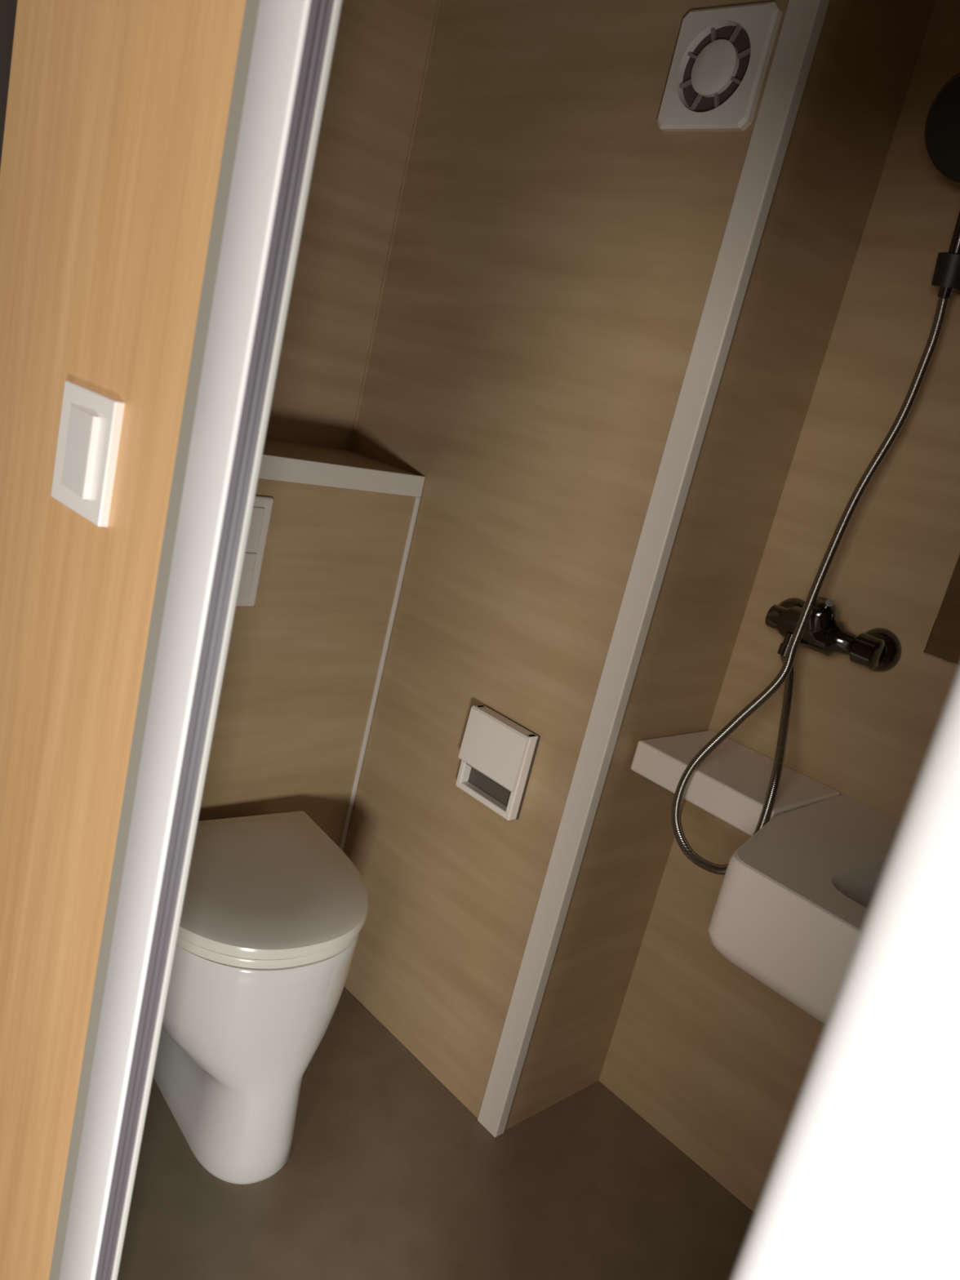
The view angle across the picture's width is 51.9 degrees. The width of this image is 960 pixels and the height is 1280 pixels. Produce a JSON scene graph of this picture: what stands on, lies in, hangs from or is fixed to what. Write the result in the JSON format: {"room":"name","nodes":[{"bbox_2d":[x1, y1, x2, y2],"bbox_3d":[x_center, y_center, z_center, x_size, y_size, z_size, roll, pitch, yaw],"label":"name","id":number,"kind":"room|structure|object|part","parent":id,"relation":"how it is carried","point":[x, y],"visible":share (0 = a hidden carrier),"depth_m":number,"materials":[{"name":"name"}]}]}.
{"room":"bathroom","nodes":[
{"label":"bathroom","id":0,"kind":"room"},
{"bbox_2d":[0,0,17,168],"bbox_3d":[-1.042,-0.355,0.987,1.026,2.600,0.100,-1,21,-45],"label":"wall","id":1,"kind":"structure","parent":0,"point":[7,7],"depth_m":1.20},
{"bbox_2d":[0,0,245,1279],"bbox_3d":[0.422,0.199,0.239,0.022,2.600,3.220,-1,21,-45],"label":"wall","id":2,"kind":"structure","parent":0,"point":[117,114],"depth_m":1.10,"materials":[{"name":"brown wood"}]},
{"bbox_2d":[51,380,124,527],"bbox_3d":[-0.425,-0.201,1.056,0.019,0.131,0.132,-1,21,-45],"label":"wall switch","id":3,"kind":"object","parent":2,"relation":"attached to","point":[91,420],"visible":1,"depth_m":1.03,"materials":[{"name":"white plastic"}]},
{"bbox_2d":[48,0,959,1279],"bbox_3d":[-0.086,0.312,0.749,0.022,1.900,0.827,-1,21,-45],"label":"trim","id":4,"kind":"structure","parent":2,"relation":"attached to","point":[251,6],"depth_m":0.95,"materials":[{"name":"beige"}]},
{"bbox_2d":[58,0,959,1279],"bbox_3d":[-0.082,0.314,0.748,0.030,1.900,0.790,-1,21,-45],"label":"door frame","id":5,"kind":"structure","parent":2,"relation":"in","point":[863,1183],"depth_m":0.80,"materials":[{"name":"white paint"}]},
{"bbox_2d":[265,0,437,450],"bbox_3d":[-0.695,-0.412,2.044,0.951,2.340,0.120,-1,21,-45],"label":"wall","id":6,"kind":"structure","parent":0,"point":[380,48],"depth_m":2.12,"materials":[{"name":"beige wood"}]},
{"bbox_2d":[348,0,440,449],"bbox_3d":[-0.178,-0.974,2.184,0.005,1.116,0.005,-1,21,-45],"label":"trim","id":7,"kind":"structure","parent":6,"relation":"attached to","point":[437,6],"depth_m":2.19,"materials":[{"name":"beige wood"}]},
{"bbox_2d":[116,986,755,1279],"bbox_3d":[-0.529,1.353,0.345,4.100,0.060,3.850,-1,21,-45],"label":"floor","id":8,"kind":"structure","parent":0,"point":[386,1175],"depth_m":1.85,"materials":[{"name":"brown plastic"}]},
{"bbox_2d":[152,811,368,1184],"bbox_3d":[-0.479,0.661,1.893,0.444,0.495,0.494,2,19,-39],"label":"toilet","id":9,"kind":"object","parent":8,"relation":"on","point":[274,913],"visible":0.84,"depth_m":1.73,"materials":[{"name":"white ceramic"}]},
{"bbox_3d":[-0.485,0.686,1.899,0.420,0.442,0.494,2,19,-39],"label":"bowl","id":10,"kind":"part","parent":9,"relation":"part of","materials":[{"name":"white ceramic"}]},
{"bbox_3d":[-0.426,0.471,1.835,0.432,0.019,0.443,2,19,-39],"label":"seat","id":11,"kind":"part","parent":9,"relation":"part of","materials":[{"name":"beige plastic"}]},
{"bbox_3d":[-0.420,0.446,1.828,0.444,0.031,0.453,2,19,-39],"label":"lid","id":12,"kind":"part","parent":9,"relation":"part of","materials":[{"name":"beige plastic"}]},
{"bbox_2d":[197,437,425,851],"bbox_3d":[-0.688,0.181,2.050,0.948,1.224,0.282,-1,21,-45],"label":"box","id":13,"kind":"object","parent":8,"relation":"on","point":[304,664],"visible":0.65,"depth_m":2.09,"materials":[{"name":"beige wood"}]},
{"bbox_2d":[235,495,273,606],"bbox_3d":[-0.479,-0.169,1.864,0.165,0.220,0.017,-1,21,-45],"label":"flush plate","id":14,"kind":"object","parent":13,"relation":"attached to","point":[263,505],"visible":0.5,"depth_m":1.90,"materials":[{"name":"beige plastic"}]},
{"bbox_3d":[-0.463,-0.328,1.813,0.948,0.046,0.011,-1,21,-45],"label":"edge trim","id":15,"kind":"part","parent":13,"relation":"part of","materials":[{"name":"beige plastic"}]},
{"bbox_3d":[-0.270,0.242,2.295,0.011,1.178,0.009,-1,21,-45],"label":"edge trim","id":16,"kind":"part","parent":13,"relation":"part of","materials":[{"name":"beige plastic"}]},
{"bbox_2d":[343,0,935,1130],"bbox_3d":[0.113,-0.266,2.236,0.461,2.340,1.044,-1,21,-45],"label":"wall","id":17,"kind":"structure","parent":0,"point":[555,249],"depth_m":1.92,"materials":[{"name":"beige wood"}]},
{"bbox_2d":[455,704,540,820],"bbox_3d":[0.029,0.244,1.975,0.041,0.180,0.162,-1,21,-45],"label":"paper holder","id":18,"kind":"object","parent":17,"relation":"attached to","point":[497,753],"visible":1,"depth_m":1.96,"materials":[{"name":"white plastic"}]},
{"bbox_2d":[477,0,829,1137],"bbox_3d":[0.289,-0.094,1.747,0.028,2.340,0.056,-1,21,-45],"label":"trim","id":19,"kind":"structure","parent":17,"relation":"attached to","point":[803,20],"depth_m":1.71,"materials":[{"name":"beige plastic"}]},
{"bbox_2d":[656,1,782,131],"bbox_3d":[0.383,-0.933,1.609,0.022,0.184,0.184,-1,21,-45],"label":"fan","id":20,"kind":"object","parent":17,"relation":"attached to","point":[722,55],"visible":1,"depth_m":1.60,"materials":[{"name":"white plastic"}]},
{"bbox_2d":[599,0,959,1213],"bbox_3d":[0.992,0.115,1.603,0.120,2.340,1.226,-1,21,-45],"label":"wall","id":21,"kind":"structure","parent":0,"point":[717,1061],"depth_m":1.84,"materials":[{"name":"beige wood"}]},
{"bbox_2d":[631,730,901,1024],"bbox_3d":[0.577,0.412,1.581,0.506,0.158,0.889,-1,21,-45],"label":"washbasin","id":22,"kind":"object","parent":21,"relation":"attached to","point":[793,903],"visible":0.62,"depth_m":1.49,"materials":[{"name":"beige ceramic"}]},
{"bbox_2d":[631,730,839,835],"bbox_3d":[0.478,0.265,1.853,0.256,0.062,0.296,-1,21,-45],"label":"shelf","id":23,"kind":"object","parent":22,"relation":"attached to","point":[731,784],"depth_m":1.80,"materials":[{"name":"beige ceramic"}]},
{"bbox_3d":[0.676,0.462,1.482,0.506,0.158,0.592,-1,21,-45],"label":"bowl","id":24,"kind":"part","parent":22,"relation":"part of","materials":[{"name":"beige ceramic"}]},
{"bbox_2d":[765,597,901,671],"bbox_3d":[0.611,-0.019,1.783,0.162,0.138,0.256,-1,21,-45],"label":"shower mixer","id":25,"kind":"object","parent":21,"relation":"attached to","point":[878,649],"visible":0.87,"depth_m":1.76,"materials":[{"name":"silver metal"}]},
{"bbox_2d":[777,632,792,657],"bbox_3d":[0.569,0.010,1.819,0.031,0.046,0.029,-1,21,-45],"label":"outlet","id":26,"kind":"object","parent":25,"relation":"attached to","point":[787,637],"depth_m":1.81,"materials":[{"name":"silver metal"}]},
{"bbox_3d":[0.609,-0.060,1.730,0.023,0.036,0.093,16,15,10],"label":"lever","id":27,"kind":"part","parent":25,"relation":"part of","materials":[{"name":"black metal"}]},
{"bbox_2d":[924,552,959,666],"bbox_3d":[1.077,-0.233,1.415,0.014,0.772,0.637,-1,21,-45],"label":"mirror","id":28,"kind":"object","parent":21,"relation":"attached to","point":[943,643],"visible":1,"depth_m":1.69,"materials":[{"name":"clear glass"}]},
{"bbox_2d":[931,252,959,294],"bbox_3d":[0.788,-0.606,1.625,0.116,0.067,0.060,-1,21,-45],"label":"bracket","id":29,"kind":"object","parent":21,"relation":"attached to","point":[947,268],"visible":1,"depth_m":1.59,"materials":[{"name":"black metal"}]},
{"bbox_2d":[671,297,949,875],"bbox_3d":[0.571,-0.086,1.671,0.243,1.010,0.177,-1,21,-45],"label":"shower hose","id":30,"kind":"object","parent":29,"relation":"hanging from","point":[786,674],"visible":0.91,"depth_m":1.71,"materials":[{"name":"silver metal"}]},
{"bbox_2d":[924,71,959,299],"bbox_3d":[0.756,-0.714,1.545,0.159,0.324,0.116,16,15,9],"label":"shower","id":31,"kind":"object","parent":29,"relation":"hanging from","point":[942,126],"visible":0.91,"depth_m":1.56,"materials":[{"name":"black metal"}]},
{"bbox_3d":[0.774,-0.656,1.583,0.026,0.204,0.063,25,18,36],"label":"handle","id":32,"kind":"part","parent":31,"relation":"part of","materials":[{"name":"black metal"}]},
{"bbox_3d":[0.825,-0.610,1.660,0.014,0.060,0.060,-1,21,-45],"label":"wall plate","id":33,"kind":"part","parent":29,"relation":"part of","materials":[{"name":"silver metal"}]}
]}

